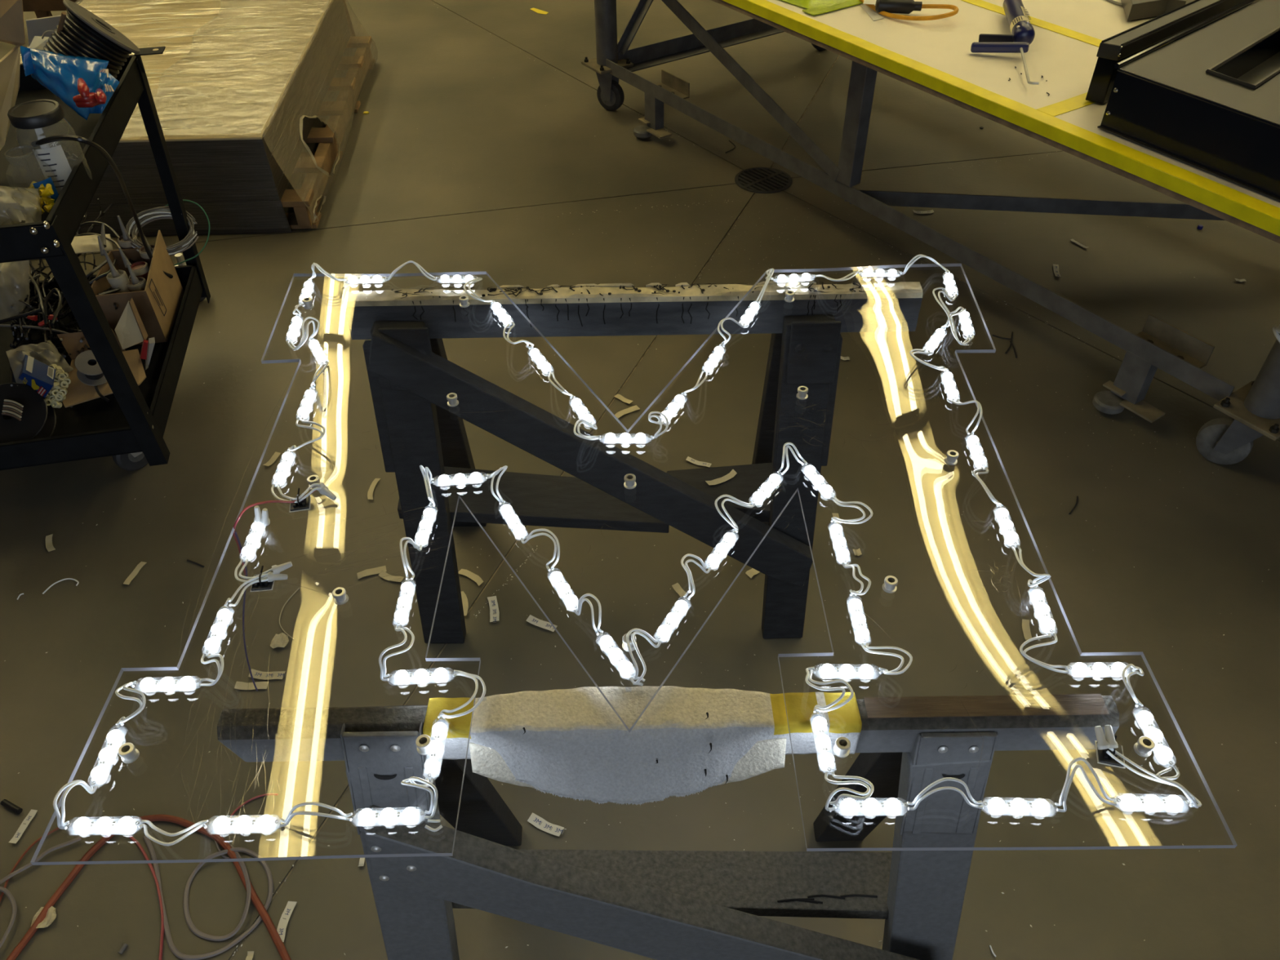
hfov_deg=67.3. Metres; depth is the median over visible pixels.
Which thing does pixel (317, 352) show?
module
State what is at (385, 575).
liner
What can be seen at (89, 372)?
spool
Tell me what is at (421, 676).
module
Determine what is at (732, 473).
liner
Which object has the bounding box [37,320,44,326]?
nut
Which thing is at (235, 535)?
wire
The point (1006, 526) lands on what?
module
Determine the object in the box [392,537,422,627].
module
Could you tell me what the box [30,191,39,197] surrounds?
connector
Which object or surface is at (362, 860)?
liner
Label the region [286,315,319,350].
module
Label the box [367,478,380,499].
liner
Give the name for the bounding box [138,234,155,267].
cartridge
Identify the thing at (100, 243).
nozzle
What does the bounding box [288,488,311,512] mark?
tie mount
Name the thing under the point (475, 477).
module
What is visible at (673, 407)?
module
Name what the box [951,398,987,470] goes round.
module
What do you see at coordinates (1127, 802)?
module
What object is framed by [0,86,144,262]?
tray
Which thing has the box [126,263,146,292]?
cartridge
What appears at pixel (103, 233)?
nozzle
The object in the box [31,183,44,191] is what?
connector
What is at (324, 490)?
nut
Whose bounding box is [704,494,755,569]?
module
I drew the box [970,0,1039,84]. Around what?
gun
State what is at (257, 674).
liner
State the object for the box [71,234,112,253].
package
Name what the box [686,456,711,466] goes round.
liner
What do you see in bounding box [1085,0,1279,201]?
case
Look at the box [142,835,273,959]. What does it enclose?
wire
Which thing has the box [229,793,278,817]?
wire
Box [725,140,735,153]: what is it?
wire
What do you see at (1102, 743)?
lever
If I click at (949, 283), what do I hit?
module
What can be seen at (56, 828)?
wire
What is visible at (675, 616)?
module
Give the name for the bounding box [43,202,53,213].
connector
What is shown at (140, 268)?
cartridge
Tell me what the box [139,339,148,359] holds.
screwdriver
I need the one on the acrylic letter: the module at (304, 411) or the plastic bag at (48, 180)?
the module at (304, 411)
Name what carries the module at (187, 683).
on the acrylic letter
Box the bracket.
[895,731,998,835]
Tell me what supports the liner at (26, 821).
on the floor
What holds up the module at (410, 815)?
on the acrylic letter
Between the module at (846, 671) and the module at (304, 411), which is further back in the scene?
the module at (304, 411)
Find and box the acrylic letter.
[30,263,1237,865]
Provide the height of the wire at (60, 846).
0.005 m
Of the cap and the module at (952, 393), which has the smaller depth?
the module at (952, 393)
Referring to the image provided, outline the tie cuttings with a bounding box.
[992,331,1017,358]
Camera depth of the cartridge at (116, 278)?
2.60 m
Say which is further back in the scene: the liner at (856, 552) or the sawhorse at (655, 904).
the liner at (856, 552)
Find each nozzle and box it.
[97,235,107,255]
[100,222,106,247]
[118,247,131,267]
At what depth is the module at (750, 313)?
1.56 m
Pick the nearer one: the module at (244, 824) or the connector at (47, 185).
the module at (244, 824)
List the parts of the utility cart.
post, wire coil, post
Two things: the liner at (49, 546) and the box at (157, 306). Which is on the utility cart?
the box at (157, 306)
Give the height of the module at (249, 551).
0.016 m
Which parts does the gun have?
handle, plunger rod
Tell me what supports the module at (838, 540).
on the acrylic letter
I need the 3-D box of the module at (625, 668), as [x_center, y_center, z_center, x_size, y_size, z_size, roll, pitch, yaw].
[-0.018,0.190,1.063,0.075,0.031,0.066,7,43,8]
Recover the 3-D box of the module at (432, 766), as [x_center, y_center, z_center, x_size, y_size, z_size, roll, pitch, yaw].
[-0.193,0.249,1.002,0.052,0.031,0.133,7,43,9]
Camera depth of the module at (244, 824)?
0.93 m
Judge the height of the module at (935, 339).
0.032 m
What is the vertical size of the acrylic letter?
0.023 m
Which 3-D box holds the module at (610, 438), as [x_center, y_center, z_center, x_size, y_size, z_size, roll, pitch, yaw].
[-0.038,-0.070,1.346,0.107,0.031,0.055,0,43,1]
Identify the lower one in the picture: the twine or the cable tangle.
the twine
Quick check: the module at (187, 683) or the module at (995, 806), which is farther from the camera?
the module at (187, 683)
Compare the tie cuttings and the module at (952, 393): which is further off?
the tie cuttings
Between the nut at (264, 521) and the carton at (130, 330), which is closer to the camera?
the nut at (264, 521)
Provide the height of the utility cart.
0.828 m
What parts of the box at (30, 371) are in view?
barcode panel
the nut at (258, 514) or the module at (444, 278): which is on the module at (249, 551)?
the nut at (258, 514)
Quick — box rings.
[44,364,71,408]
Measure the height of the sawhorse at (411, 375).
0.821 m
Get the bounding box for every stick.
[56,11,66,34]
[186,559,204,567]
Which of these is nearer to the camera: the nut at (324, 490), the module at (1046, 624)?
the module at (1046, 624)
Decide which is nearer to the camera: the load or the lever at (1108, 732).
the lever at (1108, 732)
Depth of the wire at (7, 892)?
1.68 m
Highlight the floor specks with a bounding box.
[4,4,1275,955]
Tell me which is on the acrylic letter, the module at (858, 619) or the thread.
the module at (858, 619)
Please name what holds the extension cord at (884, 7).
on the work table
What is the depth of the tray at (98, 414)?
2.51 m
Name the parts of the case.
recess trim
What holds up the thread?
on the floor
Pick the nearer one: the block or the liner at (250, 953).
the liner at (250, 953)
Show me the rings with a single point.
(55, 396)
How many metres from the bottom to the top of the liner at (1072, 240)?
0.003 m
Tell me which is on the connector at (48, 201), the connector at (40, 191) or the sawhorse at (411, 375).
the connector at (40, 191)
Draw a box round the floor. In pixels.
[0,0,1279,959]
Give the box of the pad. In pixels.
[422,685,862,805]
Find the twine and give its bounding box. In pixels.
[279,587,299,639]
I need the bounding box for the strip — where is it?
[530,7,548,14]
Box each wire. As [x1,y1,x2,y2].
[0,827,59,902]
[0,835,81,884]
[0,885,17,947]
[41,30,53,39]
[128,835,164,959]
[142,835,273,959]
[164,199,209,266]
[214,840,230,858]
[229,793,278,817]
[232,489,316,691]
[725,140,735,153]
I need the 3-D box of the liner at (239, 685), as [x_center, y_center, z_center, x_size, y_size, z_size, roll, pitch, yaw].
[-0.825,0.436,2.040,0.068,0.004,0.021,-1,43,0]
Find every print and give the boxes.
[37,152,64,187]
[1012,8,1031,25]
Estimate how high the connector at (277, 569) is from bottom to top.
0.012 m
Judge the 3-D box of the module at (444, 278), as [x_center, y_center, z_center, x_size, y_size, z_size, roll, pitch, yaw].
[-0.363,-0.363,1.671,0.163,0.028,0.033,1,43,2]
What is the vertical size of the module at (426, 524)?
0.035 m
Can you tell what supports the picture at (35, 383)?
on the box at (30, 371)
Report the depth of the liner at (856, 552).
2.30 m
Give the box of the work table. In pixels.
[581,0,1279,464]
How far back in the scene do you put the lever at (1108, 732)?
0.97 m
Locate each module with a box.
[53,724,126,829]
[66,816,208,846]
[115,675,201,725]
[198,573,268,685]
[206,801,352,834]
[234,522,274,582]
[271,449,320,502]
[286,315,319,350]
[287,387,325,450]
[293,280,314,316]
[307,262,386,284]
[308,338,328,389]
[351,776,442,831]
[378,624,453,685]
[385,260,476,283]
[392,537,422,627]
[414,465,437,547]
[422,670,485,780]
[433,465,507,504]
[463,277,513,325]
[498,502,559,571]
[502,321,553,374]
[546,568,603,635]
[547,370,595,427]
[573,418,651,444]
[595,628,661,686]
[648,393,687,439]
[653,553,711,643]
[681,344,725,395]
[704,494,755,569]
[717,301,760,346]
[749,442,807,506]
[755,268,813,302]
[800,462,872,524]
[804,663,879,712]
[810,711,874,811]
[813,268,900,281]
[828,520,871,595]
[828,777,983,815]
[846,594,912,675]
[900,254,957,296]
[909,348,959,401]
[923,306,966,352]
[932,287,973,345]
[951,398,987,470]
[972,466,1019,547]
[981,757,1116,817]
[1011,545,1056,635]
[1019,633,1133,677]
[1106,748,1201,813]
[1121,663,1176,768]
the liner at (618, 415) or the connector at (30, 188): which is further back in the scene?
the liner at (618, 415)
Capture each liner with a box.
[8,808,37,843]
[31,906,56,928]
[44,533,55,551]
[123,561,146,584]
[234,681,268,689]
[245,951,253,959]
[248,668,285,679]
[262,451,280,466]
[270,632,288,648]
[276,901,297,942]
[356,565,386,579]
[358,857,364,866]
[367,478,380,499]
[378,569,404,582]
[457,568,483,586]
[461,591,468,615]
[487,595,499,622]
[526,614,556,631]
[527,812,564,836]
[613,393,632,404]
[614,404,639,418]
[671,582,685,597]
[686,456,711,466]
[705,469,737,484]
[745,568,759,577]
[831,512,839,524]
[840,355,849,359]
[853,548,862,555]
[912,209,933,213]
[1022,618,1031,639]
[1053,263,1061,276]
[1070,239,1088,248]
[1235,278,1246,281]
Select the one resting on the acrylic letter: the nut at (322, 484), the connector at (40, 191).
the nut at (322, 484)
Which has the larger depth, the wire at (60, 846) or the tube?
the tube
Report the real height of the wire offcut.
0.006 m
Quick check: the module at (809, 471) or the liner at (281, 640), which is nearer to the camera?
the module at (809, 471)
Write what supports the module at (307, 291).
on the acrylic letter
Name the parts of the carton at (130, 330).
panel, panel, panel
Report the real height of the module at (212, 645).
0.032 m
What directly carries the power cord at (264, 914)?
on the floor
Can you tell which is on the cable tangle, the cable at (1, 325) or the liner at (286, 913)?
the cable at (1, 325)
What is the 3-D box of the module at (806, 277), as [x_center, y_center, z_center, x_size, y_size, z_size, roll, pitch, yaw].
[0.237,-0.343,1.642,0.139,0.028,0.049,-28,49,-26]
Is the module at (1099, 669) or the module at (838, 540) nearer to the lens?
the module at (1099, 669)
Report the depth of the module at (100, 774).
0.97 m
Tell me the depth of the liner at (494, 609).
2.19 m
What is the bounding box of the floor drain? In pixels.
[734,167,791,193]
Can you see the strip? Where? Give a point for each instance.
(535, 10)
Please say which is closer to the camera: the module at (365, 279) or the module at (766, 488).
the module at (766, 488)
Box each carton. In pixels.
[0,0,61,150]
[57,297,147,408]
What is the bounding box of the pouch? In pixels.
[780,0,862,15]
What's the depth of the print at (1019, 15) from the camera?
2.69 m
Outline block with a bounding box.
[144,337,155,369]
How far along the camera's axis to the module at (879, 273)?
1.67 m
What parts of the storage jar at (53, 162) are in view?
lid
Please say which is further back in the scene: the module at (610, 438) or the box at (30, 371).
the box at (30, 371)
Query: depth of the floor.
2.37 m
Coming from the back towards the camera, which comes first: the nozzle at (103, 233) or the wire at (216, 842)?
the nozzle at (103, 233)
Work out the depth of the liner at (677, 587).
2.22 m
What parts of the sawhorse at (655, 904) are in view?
leg, leg, leg, leg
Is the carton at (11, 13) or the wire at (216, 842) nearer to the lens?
the wire at (216, 842)
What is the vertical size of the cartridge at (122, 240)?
0.214 m
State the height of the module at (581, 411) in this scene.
0.031 m
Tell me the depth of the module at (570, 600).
1.13 m
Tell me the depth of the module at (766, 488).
1.28 m
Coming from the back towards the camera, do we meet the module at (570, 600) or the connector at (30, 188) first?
the connector at (30, 188)
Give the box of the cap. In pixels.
[1196,224,1203,229]
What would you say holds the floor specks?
on the floor
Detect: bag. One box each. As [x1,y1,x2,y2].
[7,186,42,221]
[20,45,119,119]
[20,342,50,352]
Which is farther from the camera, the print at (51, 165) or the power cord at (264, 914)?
the print at (51, 165)
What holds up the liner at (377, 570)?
on the floor
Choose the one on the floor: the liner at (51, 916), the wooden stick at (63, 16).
the liner at (51, 916)
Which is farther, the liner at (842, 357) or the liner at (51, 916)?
the liner at (842, 357)
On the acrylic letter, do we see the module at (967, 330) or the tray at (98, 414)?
the module at (967, 330)
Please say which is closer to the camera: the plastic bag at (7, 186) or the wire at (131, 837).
the wire at (131, 837)
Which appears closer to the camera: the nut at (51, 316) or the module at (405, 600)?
the module at (405, 600)
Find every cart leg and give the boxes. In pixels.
[44,54,144,255]
[149,265,203,435]
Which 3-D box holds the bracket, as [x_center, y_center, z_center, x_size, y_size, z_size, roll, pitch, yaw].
[0.349,0.340,1.094,0.092,0.172,0.047,-1,43,0]
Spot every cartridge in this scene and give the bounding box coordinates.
[102,248,129,293]
[117,215,137,248]
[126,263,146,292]
[130,261,149,281]
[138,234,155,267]
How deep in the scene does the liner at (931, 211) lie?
3.56 m
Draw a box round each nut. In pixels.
[26,315,37,320]
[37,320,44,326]
[47,314,57,319]
[253,505,262,524]
[259,508,270,525]
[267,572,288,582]
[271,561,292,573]
[316,482,324,491]
[319,485,336,500]
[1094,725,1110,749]
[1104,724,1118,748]
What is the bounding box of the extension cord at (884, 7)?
[859,0,958,20]
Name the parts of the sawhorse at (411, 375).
leg, leg, leg, leg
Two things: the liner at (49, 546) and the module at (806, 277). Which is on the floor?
the liner at (49, 546)
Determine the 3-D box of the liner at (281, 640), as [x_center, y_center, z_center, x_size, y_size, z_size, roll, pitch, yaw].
[-0.795,0.355,2.123,0.041,0.007,0.041,-1,43,0]
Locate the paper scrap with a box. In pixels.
[859,3,885,20]
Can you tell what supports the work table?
on the floor
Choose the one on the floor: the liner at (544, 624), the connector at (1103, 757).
the liner at (544, 624)
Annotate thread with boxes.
[1068,496,1078,514]
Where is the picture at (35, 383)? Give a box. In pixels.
[31,379,39,390]
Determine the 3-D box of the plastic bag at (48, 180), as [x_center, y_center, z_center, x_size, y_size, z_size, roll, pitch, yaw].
[-1.287,-0.641,2.034,0.092,0.115,0.088,-1,43,0]
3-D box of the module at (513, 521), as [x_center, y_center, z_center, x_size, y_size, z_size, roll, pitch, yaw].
[-0.142,0.061,1.206,0.028,0.031,0.142,-28,49,-27]
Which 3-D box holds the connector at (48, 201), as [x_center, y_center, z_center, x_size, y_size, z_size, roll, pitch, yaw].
[-1.244,-0.585,2.014,0.024,0.018,0.021,4,43,6]
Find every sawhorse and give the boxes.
[217,693,1119,959]
[342,280,922,643]
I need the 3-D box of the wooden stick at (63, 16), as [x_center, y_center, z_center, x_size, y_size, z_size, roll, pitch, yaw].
[-1.369,-1.050,2.266,0.079,0.106,0.025,1,43,2]
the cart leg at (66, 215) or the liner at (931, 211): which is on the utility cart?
the cart leg at (66, 215)
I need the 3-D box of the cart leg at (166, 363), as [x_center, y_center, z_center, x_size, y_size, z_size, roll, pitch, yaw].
[-1.255,-0.359,2.607,0.012,0.071,0.779,-8,43,-8]
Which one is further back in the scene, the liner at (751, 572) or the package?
the package
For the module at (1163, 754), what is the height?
0.029 m
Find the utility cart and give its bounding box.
[0,46,210,471]
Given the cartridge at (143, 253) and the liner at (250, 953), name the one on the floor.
the liner at (250, 953)
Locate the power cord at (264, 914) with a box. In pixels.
[5,814,291,959]
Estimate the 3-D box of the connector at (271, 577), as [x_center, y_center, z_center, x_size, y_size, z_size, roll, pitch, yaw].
[-0.440,0.116,1.163,0.024,0.015,0.012,-11,44,-11]
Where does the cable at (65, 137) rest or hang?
hanging from the utility cart
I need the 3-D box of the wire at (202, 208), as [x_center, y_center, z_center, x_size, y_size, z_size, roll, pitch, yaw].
[-1.355,-0.727,2.822,0.170,0.154,0.127,-1,43,0]
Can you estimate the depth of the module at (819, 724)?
0.97 m
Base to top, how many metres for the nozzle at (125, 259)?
0.052 m
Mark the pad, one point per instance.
(566, 743)
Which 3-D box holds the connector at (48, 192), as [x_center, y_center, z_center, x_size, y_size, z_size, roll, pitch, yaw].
[-1.233,-0.597,1.998,0.024,0.019,0.021,-24,47,-23]
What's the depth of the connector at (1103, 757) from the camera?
0.97 m
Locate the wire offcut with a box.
[42,577,79,594]
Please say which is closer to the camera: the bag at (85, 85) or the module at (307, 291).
the module at (307, 291)
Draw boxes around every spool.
[0,382,56,443]
[42,0,140,78]
[74,350,106,386]
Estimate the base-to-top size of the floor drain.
0.007 m
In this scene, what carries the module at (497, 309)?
on the acrylic letter
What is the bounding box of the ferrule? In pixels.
[117,942,128,954]
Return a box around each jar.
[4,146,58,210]
[7,99,92,194]
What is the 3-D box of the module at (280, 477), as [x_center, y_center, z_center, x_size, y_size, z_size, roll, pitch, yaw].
[-0.473,-0.005,1.292,0.058,0.019,0.119,-27,49,-26]
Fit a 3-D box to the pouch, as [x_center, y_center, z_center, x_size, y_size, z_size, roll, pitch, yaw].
[0.528,-1.577,3.070,0.284,0.026,0.512,-8,43,-7]
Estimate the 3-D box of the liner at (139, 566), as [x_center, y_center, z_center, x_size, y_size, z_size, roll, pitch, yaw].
[-1.199,0.221,2.279,0.019,0.004,0.073,8,43,9]
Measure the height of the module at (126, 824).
0.030 m
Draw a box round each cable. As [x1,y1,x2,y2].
[0,324,86,340]
[31,134,173,278]
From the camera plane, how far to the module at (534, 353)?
1.49 m
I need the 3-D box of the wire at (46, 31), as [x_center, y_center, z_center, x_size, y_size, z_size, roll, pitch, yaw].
[-1.409,-1.060,2.305,0.059,0.046,0.034,-1,43,0]
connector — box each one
[28,181,36,191]
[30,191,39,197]
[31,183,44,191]
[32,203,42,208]
[38,188,44,196]
[40,187,53,197]
[41,196,54,204]
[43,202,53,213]
[44,183,52,191]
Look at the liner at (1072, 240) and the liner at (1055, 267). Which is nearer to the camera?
the liner at (1055, 267)
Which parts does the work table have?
leg, caster plate, rail, leg, rail, cross rail, bracket piece, caster plate, leg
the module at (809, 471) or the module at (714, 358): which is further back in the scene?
the module at (714, 358)
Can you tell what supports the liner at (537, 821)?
on the floor
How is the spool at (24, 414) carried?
on the utility cart
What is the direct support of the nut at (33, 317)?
attached to the cable tangle
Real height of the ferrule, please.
0.008 m
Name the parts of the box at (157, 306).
panel, panel, panel, panel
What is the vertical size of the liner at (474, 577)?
0.003 m
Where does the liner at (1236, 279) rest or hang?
on the floor
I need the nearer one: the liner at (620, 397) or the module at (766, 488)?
the module at (766, 488)
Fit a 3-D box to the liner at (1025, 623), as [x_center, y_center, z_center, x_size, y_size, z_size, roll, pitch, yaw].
[0.856,0.332,2.126,0.018,0.003,0.057,6,43,7]
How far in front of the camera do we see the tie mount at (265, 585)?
1.16 m
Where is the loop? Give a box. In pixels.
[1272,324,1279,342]
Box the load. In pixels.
[20,0,377,236]
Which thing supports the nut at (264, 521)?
on the acrylic letter
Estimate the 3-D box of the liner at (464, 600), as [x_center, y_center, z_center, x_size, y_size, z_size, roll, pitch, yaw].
[-0.404,0.283,2.199,0.021,0.004,0.072,-9,43,-9]
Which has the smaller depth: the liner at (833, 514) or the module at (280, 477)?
the module at (280, 477)
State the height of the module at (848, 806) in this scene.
0.031 m
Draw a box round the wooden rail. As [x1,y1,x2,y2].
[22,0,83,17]
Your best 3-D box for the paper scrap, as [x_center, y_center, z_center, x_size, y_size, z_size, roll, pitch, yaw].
[0.708,-1.426,2.918,0.046,0.001,0.183,-4,43,-4]
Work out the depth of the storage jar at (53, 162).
2.02 m
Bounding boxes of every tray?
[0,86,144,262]
[0,221,64,262]
[0,285,203,470]
[0,426,142,470]
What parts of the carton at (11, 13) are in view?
panel, panel, panel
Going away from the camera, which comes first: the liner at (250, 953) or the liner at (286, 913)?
the liner at (250, 953)
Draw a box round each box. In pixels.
[12,354,55,399]
[90,230,184,345]
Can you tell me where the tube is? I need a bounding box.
[0,799,22,814]
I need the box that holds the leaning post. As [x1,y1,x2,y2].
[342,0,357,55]
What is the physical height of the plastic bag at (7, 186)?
0.086 m
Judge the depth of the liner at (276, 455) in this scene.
2.58 m
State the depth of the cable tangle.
2.62 m
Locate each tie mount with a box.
[249,565,274,591]
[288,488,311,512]
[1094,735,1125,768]
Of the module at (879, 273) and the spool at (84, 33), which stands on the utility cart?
the spool at (84, 33)
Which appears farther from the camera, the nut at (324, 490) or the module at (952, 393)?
the module at (952, 393)
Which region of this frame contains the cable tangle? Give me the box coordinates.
[0,198,133,408]

